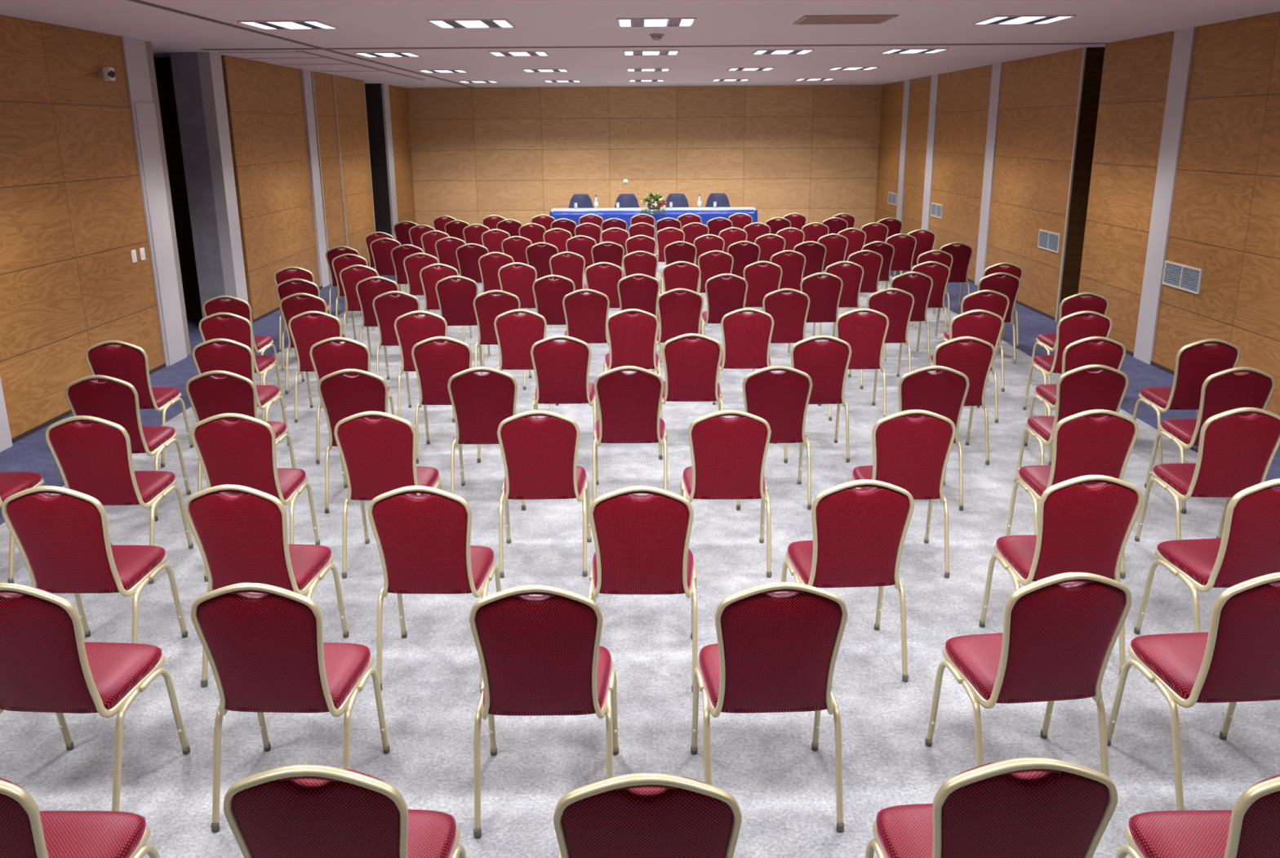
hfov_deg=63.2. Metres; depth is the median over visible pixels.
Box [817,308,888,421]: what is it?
banquet chair
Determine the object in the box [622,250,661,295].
banquet chair
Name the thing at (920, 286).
banquet chair
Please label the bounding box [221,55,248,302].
trim
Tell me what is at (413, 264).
banquet chair
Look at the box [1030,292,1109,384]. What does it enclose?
banquet chair
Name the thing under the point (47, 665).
banquet chair
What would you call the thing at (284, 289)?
banquet chair
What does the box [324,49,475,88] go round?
trim
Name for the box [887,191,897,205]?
air vent
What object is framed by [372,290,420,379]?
banquet chair
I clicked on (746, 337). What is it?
banquet chair
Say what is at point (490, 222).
banquet chair
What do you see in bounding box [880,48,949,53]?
recessed light
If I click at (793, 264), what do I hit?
banquet chair
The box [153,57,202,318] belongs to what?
wall
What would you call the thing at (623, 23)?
diffuser
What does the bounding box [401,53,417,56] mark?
diffuser
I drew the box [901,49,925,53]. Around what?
diffuser
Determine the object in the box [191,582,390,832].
banquet chair
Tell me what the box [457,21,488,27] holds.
diffuser
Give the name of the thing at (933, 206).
grille
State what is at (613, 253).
banquet chair
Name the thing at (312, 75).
trim
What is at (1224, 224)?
wall
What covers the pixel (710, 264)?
banquet chair
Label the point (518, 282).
banquet chair
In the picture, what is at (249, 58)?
trim
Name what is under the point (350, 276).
banquet chair
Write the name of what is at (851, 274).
banquet chair
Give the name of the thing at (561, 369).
banquet chair
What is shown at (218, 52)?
trim
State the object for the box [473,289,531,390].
banquet chair
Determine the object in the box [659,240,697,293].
banquet chair
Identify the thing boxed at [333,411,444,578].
banquet chair
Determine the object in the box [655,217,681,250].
banquet chair
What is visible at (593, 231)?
banquet chair
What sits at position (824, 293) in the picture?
banquet chair
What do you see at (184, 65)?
wall
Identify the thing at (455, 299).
banquet chair
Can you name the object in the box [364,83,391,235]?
doorway
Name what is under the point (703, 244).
banquet chair
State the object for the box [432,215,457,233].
banquet chair
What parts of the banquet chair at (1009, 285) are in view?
backrest, frame, leg, leg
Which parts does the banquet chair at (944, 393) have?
frame, backrest, leg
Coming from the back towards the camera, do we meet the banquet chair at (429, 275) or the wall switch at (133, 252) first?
the banquet chair at (429, 275)
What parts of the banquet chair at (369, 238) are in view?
backrest, frame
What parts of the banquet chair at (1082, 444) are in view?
leg, leg, seat, frame, backrest, leg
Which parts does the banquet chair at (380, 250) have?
frame, backrest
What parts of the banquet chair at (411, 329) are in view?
leg, leg, seat, frame, backrest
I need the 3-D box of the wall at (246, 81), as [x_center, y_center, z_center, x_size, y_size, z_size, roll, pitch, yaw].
[-4.976,-3.790,15.906,0.120,3.196,6.520,0,16,0]
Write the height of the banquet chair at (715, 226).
0.916 m
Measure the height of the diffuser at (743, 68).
0.006 m
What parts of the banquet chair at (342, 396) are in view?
leg, leg, frame, backrest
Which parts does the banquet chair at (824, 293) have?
leg, seat, frame, backrest, leg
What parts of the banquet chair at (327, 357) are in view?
leg, backrest, frame, leg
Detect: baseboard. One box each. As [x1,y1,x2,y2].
[11,363,165,443]
[253,285,323,322]
[1016,300,1055,320]
[1125,349,1133,356]
[1150,360,1174,375]
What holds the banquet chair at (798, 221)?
on the floor
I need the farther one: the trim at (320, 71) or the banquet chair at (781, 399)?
the trim at (320, 71)
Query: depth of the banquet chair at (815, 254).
13.40 m
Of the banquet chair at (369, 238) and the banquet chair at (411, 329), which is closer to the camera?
the banquet chair at (411, 329)
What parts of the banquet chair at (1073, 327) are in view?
leg, leg, seat, frame, backrest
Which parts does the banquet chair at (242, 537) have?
leg, backrest, frame, seat, leg, leg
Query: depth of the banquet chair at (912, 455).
5.42 m
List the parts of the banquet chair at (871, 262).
frame, backrest, seat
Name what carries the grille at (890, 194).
attached to the air vent at (892, 197)
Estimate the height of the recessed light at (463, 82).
0.012 m
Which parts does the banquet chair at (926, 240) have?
backrest, frame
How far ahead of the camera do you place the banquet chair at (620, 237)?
15.42 m
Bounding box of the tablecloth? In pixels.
[549,207,757,240]
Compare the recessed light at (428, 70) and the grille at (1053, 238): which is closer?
the grille at (1053, 238)
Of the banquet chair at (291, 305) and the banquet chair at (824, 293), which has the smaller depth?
the banquet chair at (291, 305)
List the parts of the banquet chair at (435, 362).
leg, leg, seat, backrest, frame, leg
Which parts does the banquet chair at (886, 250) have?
frame, backrest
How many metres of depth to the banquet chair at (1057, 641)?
3.49 m
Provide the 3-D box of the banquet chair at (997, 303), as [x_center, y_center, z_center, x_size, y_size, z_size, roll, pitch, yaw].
[3.079,-0.853,9.595,0.497,0.930,0.518,0,16,0]
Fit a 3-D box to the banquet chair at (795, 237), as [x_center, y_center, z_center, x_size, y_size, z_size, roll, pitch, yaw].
[2.198,-2.568,15.560,0.493,0.916,0.515,-1,16,-1]
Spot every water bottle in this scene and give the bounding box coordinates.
[594,195,598,208]
[697,194,701,208]
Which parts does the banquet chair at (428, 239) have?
frame, backrest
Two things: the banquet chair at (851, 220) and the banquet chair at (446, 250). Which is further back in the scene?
the banquet chair at (851, 220)
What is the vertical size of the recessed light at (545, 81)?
0.012 m
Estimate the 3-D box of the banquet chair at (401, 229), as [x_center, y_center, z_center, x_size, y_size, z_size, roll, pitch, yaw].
[-3.765,-2.979,17.130,0.493,0.916,0.515,0,16,1]
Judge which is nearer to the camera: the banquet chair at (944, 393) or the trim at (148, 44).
the banquet chair at (944, 393)
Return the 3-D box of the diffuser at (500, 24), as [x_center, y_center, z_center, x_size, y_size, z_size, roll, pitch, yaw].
[-1.164,-3.448,8.859,0.090,0.006,0.600,0,16,0]
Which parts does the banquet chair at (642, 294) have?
backrest, frame, leg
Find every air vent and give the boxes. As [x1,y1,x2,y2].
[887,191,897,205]
[930,202,942,218]
[1037,229,1060,253]
[1162,260,1203,294]
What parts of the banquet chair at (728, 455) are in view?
leg, leg, seat, frame, backrest, leg, leg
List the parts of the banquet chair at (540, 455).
leg, leg, backrest, frame, seat, leg, leg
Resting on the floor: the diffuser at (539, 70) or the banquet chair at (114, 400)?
the banquet chair at (114, 400)
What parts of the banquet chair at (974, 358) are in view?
frame, backrest, leg, seat, leg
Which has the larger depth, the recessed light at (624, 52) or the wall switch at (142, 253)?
the recessed light at (624, 52)
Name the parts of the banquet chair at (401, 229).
backrest, frame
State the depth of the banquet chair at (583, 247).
14.31 m
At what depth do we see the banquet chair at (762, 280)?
11.44 m
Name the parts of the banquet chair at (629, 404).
leg, leg, backrest, seat, frame, leg, leg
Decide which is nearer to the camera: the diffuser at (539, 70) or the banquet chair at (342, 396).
the banquet chair at (342, 396)
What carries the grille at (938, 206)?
attached to the air vent at (936, 209)
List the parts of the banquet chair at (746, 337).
leg, seat, frame, backrest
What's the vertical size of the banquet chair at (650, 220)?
0.916 m
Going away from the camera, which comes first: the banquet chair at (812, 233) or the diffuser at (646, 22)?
the diffuser at (646, 22)
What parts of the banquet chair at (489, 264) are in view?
frame, backrest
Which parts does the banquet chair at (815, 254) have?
backrest, frame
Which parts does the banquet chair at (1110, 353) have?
leg, seat, leg, frame, backrest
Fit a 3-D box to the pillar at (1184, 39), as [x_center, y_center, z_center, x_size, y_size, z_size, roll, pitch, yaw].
[5.211,-2.237,10.258,0.140,3.196,0.360,0,16,0]
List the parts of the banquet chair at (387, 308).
leg, leg, seat, frame, backrest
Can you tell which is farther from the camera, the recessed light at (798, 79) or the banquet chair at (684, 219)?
the recessed light at (798, 79)
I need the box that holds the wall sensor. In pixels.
[98,66,115,80]
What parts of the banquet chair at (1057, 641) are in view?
leg, leg, seat, frame, leg, backrest, leg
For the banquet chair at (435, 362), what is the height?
0.930 m
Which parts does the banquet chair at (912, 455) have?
seat, frame, backrest, leg, leg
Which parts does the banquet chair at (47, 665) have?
backrest, leg, seat, frame, leg, leg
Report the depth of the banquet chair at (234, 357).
7.35 m
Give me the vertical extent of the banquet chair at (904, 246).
0.916 m
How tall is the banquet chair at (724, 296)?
0.916 m
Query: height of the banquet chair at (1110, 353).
0.930 m
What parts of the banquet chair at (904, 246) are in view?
seat, backrest, frame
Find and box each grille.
[888,192,892,203]
[891,194,896,204]
[931,204,936,215]
[936,204,941,217]
[1038,231,1048,248]
[1048,233,1058,251]
[1164,262,1182,286]
[1180,266,1199,291]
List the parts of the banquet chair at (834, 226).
backrest, frame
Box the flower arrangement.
[640,191,666,214]
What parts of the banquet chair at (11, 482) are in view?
leg, seat, frame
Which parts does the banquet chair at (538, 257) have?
frame, backrest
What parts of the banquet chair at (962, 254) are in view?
frame, backrest, seat, leg, leg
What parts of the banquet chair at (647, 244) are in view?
frame, backrest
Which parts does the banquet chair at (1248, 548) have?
leg, leg, frame, seat, backrest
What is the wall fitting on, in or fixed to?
attached to the wall at (520, 154)
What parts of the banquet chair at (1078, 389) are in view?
leg, leg, seat, frame, backrest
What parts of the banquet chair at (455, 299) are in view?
frame, backrest, seat, leg, leg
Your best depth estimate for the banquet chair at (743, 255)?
13.47 m
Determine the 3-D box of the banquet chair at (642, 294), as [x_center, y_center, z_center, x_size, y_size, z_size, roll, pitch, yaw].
[-0.014,-1.179,10.775,0.493,0.916,0.515,-1,16,0]
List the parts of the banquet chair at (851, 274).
leg, leg, frame, backrest, seat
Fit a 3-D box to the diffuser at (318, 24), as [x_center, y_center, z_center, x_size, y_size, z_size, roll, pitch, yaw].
[-2.722,-3.438,8.860,0.090,0.006,0.600,0,16,0]
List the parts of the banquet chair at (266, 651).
leg, backrest, leg, frame, seat, leg, leg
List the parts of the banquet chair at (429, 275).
frame, backrest, leg, leg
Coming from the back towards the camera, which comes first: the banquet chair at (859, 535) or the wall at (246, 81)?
the wall at (246, 81)
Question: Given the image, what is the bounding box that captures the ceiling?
[0,0,1279,88]
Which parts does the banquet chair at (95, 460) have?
backrest, frame, seat, leg, leg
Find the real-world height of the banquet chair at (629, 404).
0.930 m
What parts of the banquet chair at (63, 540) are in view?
backrest, leg, frame, seat, leg, leg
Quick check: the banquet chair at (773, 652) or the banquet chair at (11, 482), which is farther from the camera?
the banquet chair at (11, 482)
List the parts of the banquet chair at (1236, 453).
leg, leg, seat, frame, leg, backrest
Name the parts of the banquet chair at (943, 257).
frame, backrest, leg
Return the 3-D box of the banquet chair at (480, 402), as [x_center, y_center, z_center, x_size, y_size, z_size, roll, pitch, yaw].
[-0.968,0.002,6.714,0.497,0.930,0.518,0,16,0]
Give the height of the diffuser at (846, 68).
0.006 m
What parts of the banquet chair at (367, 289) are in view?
leg, leg, seat, frame, backrest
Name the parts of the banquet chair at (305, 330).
leg, seat, leg, frame, backrest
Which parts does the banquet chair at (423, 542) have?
leg, leg, backrest, frame, seat, leg, leg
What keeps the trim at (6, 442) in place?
attached to the wall at (72, 211)
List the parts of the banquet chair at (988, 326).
frame, backrest, leg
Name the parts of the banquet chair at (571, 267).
backrest, frame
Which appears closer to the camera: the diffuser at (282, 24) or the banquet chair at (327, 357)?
the banquet chair at (327, 357)
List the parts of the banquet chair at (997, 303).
seat, frame, backrest, leg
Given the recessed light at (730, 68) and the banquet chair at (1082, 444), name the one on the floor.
the banquet chair at (1082, 444)
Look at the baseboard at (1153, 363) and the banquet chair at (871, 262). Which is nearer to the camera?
the baseboard at (1153, 363)
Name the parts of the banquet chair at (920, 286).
leg, frame, backrest, seat, leg, leg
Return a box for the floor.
[0,250,1279,857]
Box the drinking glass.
[713,201,716,208]
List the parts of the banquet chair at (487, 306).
leg, leg, seat, backrest, frame, leg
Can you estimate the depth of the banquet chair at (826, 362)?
7.34 m
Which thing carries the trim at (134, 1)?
attached to the ceiling
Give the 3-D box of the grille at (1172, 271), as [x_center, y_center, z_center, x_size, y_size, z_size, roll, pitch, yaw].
[5.160,-1.493,10.071,0.013,0.194,0.313,0,16,0]
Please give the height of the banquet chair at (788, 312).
0.930 m
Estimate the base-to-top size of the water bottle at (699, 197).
0.272 m
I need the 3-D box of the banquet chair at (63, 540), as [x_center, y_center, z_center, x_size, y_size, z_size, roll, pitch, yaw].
[-2.418,0.613,4.619,0.497,0.930,0.518,0,16,1]
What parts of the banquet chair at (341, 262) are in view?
leg, leg, frame, backrest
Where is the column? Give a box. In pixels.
[196,52,248,302]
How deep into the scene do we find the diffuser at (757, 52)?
12.38 m
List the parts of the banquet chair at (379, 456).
leg, leg, backrest, frame, seat, leg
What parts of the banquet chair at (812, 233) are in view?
backrest, frame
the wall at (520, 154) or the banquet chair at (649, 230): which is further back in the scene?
the wall at (520, 154)
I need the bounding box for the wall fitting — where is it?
[622,178,627,184]
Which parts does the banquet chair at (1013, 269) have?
frame, backrest, leg, leg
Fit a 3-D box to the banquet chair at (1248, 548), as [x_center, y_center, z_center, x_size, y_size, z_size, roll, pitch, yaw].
[2.615,0.583,4.606,0.497,0.930,0.518,-2,16,-5]
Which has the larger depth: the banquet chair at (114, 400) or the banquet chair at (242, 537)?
the banquet chair at (114, 400)
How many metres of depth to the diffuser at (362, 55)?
12.40 m
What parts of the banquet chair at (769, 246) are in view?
frame, backrest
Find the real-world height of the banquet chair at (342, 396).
0.930 m
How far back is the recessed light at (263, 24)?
8.80 m
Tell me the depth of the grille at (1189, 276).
9.76 m
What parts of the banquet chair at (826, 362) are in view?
leg, frame, backrest, seat, leg, leg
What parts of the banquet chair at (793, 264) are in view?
frame, backrest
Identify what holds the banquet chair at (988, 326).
on the floor
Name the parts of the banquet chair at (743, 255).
frame, backrest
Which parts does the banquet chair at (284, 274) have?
leg, backrest, frame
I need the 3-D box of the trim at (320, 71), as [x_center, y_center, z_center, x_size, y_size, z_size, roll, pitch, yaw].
[-4.357,-5.403,15.729,0.940,0.007,0.030,0,16,0]
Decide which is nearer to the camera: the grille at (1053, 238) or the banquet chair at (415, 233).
the grille at (1053, 238)
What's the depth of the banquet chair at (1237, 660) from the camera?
3.53 m
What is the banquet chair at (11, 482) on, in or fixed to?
on the floor
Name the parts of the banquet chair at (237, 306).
backrest, frame, seat, leg, leg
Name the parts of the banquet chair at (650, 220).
backrest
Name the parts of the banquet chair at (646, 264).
backrest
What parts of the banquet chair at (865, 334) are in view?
leg, frame, backrest, seat, leg, leg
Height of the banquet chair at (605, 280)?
0.916 m
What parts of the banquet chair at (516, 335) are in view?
seat, frame, backrest, leg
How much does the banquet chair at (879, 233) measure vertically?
0.916 m
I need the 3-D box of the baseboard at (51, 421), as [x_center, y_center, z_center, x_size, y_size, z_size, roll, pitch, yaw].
[-4.885,0.901,5.298,0.012,0.035,11.300,0,16,0]
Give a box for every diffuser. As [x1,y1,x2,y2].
[244,22,275,29]
[267,22,310,28]
[306,22,333,28]
[359,53,376,57]
[377,53,399,57]
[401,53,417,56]
[431,21,453,27]
[436,70,453,72]
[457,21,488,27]
[492,53,504,56]
[493,20,512,27]
[509,52,529,56]
[535,52,546,55]
[538,70,553,71]
[619,19,631,26]
[625,51,632,55]
[641,69,654,71]
[642,51,659,54]
[644,19,667,26]
[668,51,677,54]
[680,19,693,26]
[742,68,757,70]
[753,50,766,54]
[771,50,792,53]
[797,50,810,53]
[843,67,861,70]
[884,49,900,53]
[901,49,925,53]
[926,49,943,53]
[976,17,1007,24]
[1000,17,1043,23]
[1035,17,1068,23]
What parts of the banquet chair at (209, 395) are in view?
leg, backrest, frame, seat, leg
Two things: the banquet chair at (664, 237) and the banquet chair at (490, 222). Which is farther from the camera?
the banquet chair at (490, 222)
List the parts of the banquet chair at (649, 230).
backrest, frame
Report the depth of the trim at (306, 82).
15.74 m
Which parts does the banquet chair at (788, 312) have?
frame, backrest, seat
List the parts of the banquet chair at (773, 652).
leg, leg, seat, frame, backrest, leg, leg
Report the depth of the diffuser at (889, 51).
12.28 m
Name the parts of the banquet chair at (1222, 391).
leg, leg, seat, frame, backrest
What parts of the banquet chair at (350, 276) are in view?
leg, leg, seat, frame, backrest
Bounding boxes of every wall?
[0,14,164,438]
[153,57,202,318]
[169,52,226,318]
[222,55,374,322]
[388,84,415,223]
[407,84,882,231]
[875,11,1279,416]
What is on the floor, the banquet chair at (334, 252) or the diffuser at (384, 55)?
the banquet chair at (334, 252)
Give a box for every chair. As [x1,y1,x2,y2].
[0,471,48,583]
[0,582,190,811]
[0,777,159,857]
[1,485,187,643]
[45,415,193,583]
[64,374,191,521]
[84,340,193,467]
[184,484,348,687]
[185,370,296,492]
[191,338,288,445]
[191,413,319,582]
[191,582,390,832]
[198,312,285,421]
[202,295,281,385]
[223,764,466,857]
[273,266,331,350]
[275,278,319,368]
[279,293,345,394]
[288,311,342,422]
[309,337,395,463]
[317,368,387,513]
[325,245,359,311]
[331,253,374,329]
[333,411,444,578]
[339,264,378,339]
[355,276,399,356]
[364,231,405,287]
[367,485,501,689]
[369,237,414,296]
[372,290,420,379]
[391,244,424,295]
[393,221,417,277]
[394,310,455,422]
[403,253,439,295]
[408,224,436,250]
[411,336,480,463]
[419,263,471,342]
[420,230,459,279]
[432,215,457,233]
[435,236,466,274]
[435,275,490,364]
[444,220,470,240]
[447,366,525,510]
[455,243,497,295]
[462,223,489,247]
[469,584,618,838]
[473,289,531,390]
[478,252,523,315]
[481,214,506,232]
[481,229,510,256]
[493,309,558,412]
[496,218,522,239]
[497,262,537,308]
[497,409,591,577]
[501,235,532,266]
[518,222,546,246]
[525,242,558,310]
[530,214,555,231]
[530,335,599,440]
[532,275,575,324]
[542,227,572,255]
[549,251,587,328]
[550,218,576,237]
[553,772,742,857]
[562,288,609,345]
[565,235,596,271]
[568,194,593,208]
[574,222,601,244]
[578,213,603,242]
[584,262,623,307]
[587,485,697,692]
[591,241,624,277]
[592,365,667,501]
[600,217,626,231]
[600,227,629,256]
[603,308,661,376]
[614,194,639,208]
[617,273,662,363]
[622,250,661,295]
[625,235,657,279]
[627,222,657,268]
[630,213,656,241]
[652,288,703,373]
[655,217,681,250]
[655,226,684,262]
[658,261,701,328]
[658,333,724,459]
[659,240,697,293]
[665,193,688,207]
[676,213,702,230]
[680,409,771,577]
[681,222,709,244]
[690,582,848,832]
[693,234,724,266]
[697,250,733,293]
[700,273,747,335]
[705,193,729,207]
[706,217,733,238]
[712,307,773,411]
[718,226,747,253]
[727,240,760,310]
[728,213,752,231]
[736,365,812,510]
[742,222,770,244]
[742,261,782,343]
[752,288,809,372]
[754,233,785,293]
[761,249,805,311]
[764,217,791,237]
[775,227,804,254]
[780,479,914,682]
[782,213,806,231]
[783,335,851,462]
[785,240,826,293]
[787,272,843,352]
[801,222,829,277]
[812,261,863,342]
[817,233,848,271]
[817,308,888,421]
[822,217,848,265]
[831,213,855,231]
[837,227,866,261]
[841,249,883,314]
[848,288,914,389]
[849,409,955,577]
[857,240,894,308]
[860,222,888,244]
[864,757,1117,857]
[872,233,916,293]
[875,217,902,274]
[883,271,933,360]
[893,229,936,277]
[897,365,969,511]
[903,261,950,344]
[911,249,953,326]
[924,572,1132,777]
[928,309,1004,422]
[933,242,973,314]
[933,336,995,465]
[940,289,1009,391]
[977,272,1021,362]
[978,475,1142,675]
[982,262,1023,346]
[1004,408,1138,578]
[1014,364,1128,482]
[1022,311,1112,416]
[1024,336,1125,465]
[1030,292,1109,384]
[1106,572,1279,810]
[1115,773,1279,857]
[1132,338,1240,464]
[1133,478,1279,634]
[1134,407,1279,541]
[1144,366,1275,514]
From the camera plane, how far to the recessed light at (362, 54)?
12.29 m
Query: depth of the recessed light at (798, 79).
19.26 m
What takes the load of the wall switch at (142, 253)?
attached to the wall at (72, 211)
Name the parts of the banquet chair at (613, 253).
backrest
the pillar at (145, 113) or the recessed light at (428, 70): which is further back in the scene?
the recessed light at (428, 70)
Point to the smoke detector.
(655, 37)
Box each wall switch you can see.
[130,249,137,262]
[139,247,146,260]
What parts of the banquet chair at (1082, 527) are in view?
leg, leg, seat, frame, backrest, leg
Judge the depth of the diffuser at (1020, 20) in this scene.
8.87 m
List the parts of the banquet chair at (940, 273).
frame, backrest, seat, leg, leg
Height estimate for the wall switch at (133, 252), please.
0.120 m
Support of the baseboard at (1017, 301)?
attached to the wall at (1224, 224)
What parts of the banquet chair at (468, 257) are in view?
frame, backrest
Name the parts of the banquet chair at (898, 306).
leg, frame, backrest, seat, leg, leg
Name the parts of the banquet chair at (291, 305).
leg, leg, frame, backrest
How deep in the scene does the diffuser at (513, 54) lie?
12.37 m
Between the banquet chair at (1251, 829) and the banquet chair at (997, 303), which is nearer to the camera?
the banquet chair at (1251, 829)
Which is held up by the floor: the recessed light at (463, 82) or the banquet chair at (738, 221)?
the banquet chair at (738, 221)
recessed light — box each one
[235,20,338,29]
[353,52,422,57]
[417,69,468,72]
[426,18,515,28]
[457,80,498,83]
[488,51,549,56]
[521,68,568,72]
[542,80,581,82]
[616,17,696,26]
[622,50,679,55]
[626,67,670,71]
[628,79,664,81]
[711,79,750,81]
[727,67,774,71]
[751,48,814,54]
[794,78,835,80]
[827,66,879,70]
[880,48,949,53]
[971,14,1076,25]
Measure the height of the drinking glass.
0.120 m
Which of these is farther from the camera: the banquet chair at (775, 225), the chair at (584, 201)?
the chair at (584, 201)
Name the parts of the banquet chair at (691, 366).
leg, seat, frame, backrest, leg, leg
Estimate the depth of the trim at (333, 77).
17.09 m
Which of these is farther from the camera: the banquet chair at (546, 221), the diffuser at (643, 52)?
the banquet chair at (546, 221)
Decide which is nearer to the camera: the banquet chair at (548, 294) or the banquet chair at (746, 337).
the banquet chair at (746, 337)
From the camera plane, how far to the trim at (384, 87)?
20.44 m
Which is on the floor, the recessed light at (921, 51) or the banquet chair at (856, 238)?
the banquet chair at (856, 238)
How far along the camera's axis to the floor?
4.76 m
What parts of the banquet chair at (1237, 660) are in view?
leg, leg, frame, seat, leg, backrest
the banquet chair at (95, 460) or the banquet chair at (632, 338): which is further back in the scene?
the banquet chair at (632, 338)
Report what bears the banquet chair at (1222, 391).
on the floor
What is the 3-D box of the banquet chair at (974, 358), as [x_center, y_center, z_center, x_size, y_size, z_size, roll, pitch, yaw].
[2.250,-0.257,7.538,0.497,0.930,0.518,-1,16,-1]
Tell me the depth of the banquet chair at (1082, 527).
4.41 m
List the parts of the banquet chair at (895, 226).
frame, backrest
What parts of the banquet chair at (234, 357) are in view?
backrest, frame, seat, leg, leg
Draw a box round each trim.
[0,377,13,452]
[120,36,168,366]
[127,0,323,48]
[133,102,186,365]
[145,40,191,355]
[200,43,1106,49]
[204,44,1102,50]
[217,52,289,53]
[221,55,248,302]
[248,57,306,58]
[283,63,351,65]
[295,50,422,79]
[300,50,424,79]
[300,69,329,287]
[311,71,331,284]
[320,71,373,71]
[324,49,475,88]
[331,75,348,247]
[363,80,375,231]
[381,84,398,239]
[896,80,911,236]
[920,74,939,232]
[974,62,1002,285]
[1054,47,1086,321]
[1057,47,1105,320]
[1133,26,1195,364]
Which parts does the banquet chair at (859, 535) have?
leg, leg, seat, frame, backrest, leg, leg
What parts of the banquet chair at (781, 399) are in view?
leg, frame, backrest, seat, leg, leg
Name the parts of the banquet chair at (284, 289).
leg, frame, backrest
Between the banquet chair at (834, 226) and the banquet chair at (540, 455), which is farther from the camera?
the banquet chair at (834, 226)
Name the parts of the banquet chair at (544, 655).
leg, leg, backrest, frame, seat, leg, leg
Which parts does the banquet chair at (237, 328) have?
backrest, frame, seat, leg, leg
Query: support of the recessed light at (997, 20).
in the ceiling
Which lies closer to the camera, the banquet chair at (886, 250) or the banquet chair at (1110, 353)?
the banquet chair at (1110, 353)
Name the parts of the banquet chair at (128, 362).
backrest, frame, seat, leg, leg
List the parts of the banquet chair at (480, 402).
leg, leg, seat, frame, backrest, leg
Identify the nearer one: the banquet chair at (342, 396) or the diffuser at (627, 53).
the banquet chair at (342, 396)
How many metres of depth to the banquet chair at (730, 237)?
15.33 m
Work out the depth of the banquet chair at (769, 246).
14.35 m
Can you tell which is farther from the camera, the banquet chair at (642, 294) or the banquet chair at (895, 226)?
the banquet chair at (895, 226)
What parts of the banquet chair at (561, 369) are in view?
leg, leg, backrest, frame, seat, leg, leg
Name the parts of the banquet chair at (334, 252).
leg, leg, backrest, frame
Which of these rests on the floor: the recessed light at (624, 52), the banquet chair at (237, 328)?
the banquet chair at (237, 328)
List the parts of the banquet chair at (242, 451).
backrest, frame, seat, leg, leg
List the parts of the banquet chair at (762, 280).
seat, backrest, frame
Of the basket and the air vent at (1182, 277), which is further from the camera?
the basket
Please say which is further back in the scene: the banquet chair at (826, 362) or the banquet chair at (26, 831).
the banquet chair at (826, 362)
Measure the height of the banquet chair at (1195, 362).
0.930 m
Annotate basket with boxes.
[647,204,661,209]
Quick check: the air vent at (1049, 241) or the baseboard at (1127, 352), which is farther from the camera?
the air vent at (1049, 241)
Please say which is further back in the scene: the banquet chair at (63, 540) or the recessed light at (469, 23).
the recessed light at (469, 23)
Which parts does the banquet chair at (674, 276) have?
frame, backrest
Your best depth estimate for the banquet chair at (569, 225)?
17.05 m
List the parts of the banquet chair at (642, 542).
leg, leg, backrest, frame, seat, leg, leg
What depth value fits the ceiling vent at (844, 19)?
8.69 m
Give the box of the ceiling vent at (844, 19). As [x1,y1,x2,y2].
[792,14,898,24]
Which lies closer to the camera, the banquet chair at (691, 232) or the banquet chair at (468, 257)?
the banquet chair at (468, 257)
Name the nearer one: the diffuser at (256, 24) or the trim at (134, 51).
the diffuser at (256, 24)
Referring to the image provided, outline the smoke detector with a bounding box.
[649,33,663,40]
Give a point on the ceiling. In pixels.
(361, 24)
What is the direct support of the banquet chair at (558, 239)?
on the floor
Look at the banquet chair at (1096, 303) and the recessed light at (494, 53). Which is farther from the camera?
the recessed light at (494, 53)
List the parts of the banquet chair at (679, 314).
seat, frame, backrest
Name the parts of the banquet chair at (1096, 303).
leg, seat, leg, frame, backrest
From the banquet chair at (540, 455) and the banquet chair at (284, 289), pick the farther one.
the banquet chair at (284, 289)
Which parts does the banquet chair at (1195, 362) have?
leg, leg, seat, frame, backrest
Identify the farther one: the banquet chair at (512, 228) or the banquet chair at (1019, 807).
the banquet chair at (512, 228)
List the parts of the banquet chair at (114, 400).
backrest, frame, seat, leg, leg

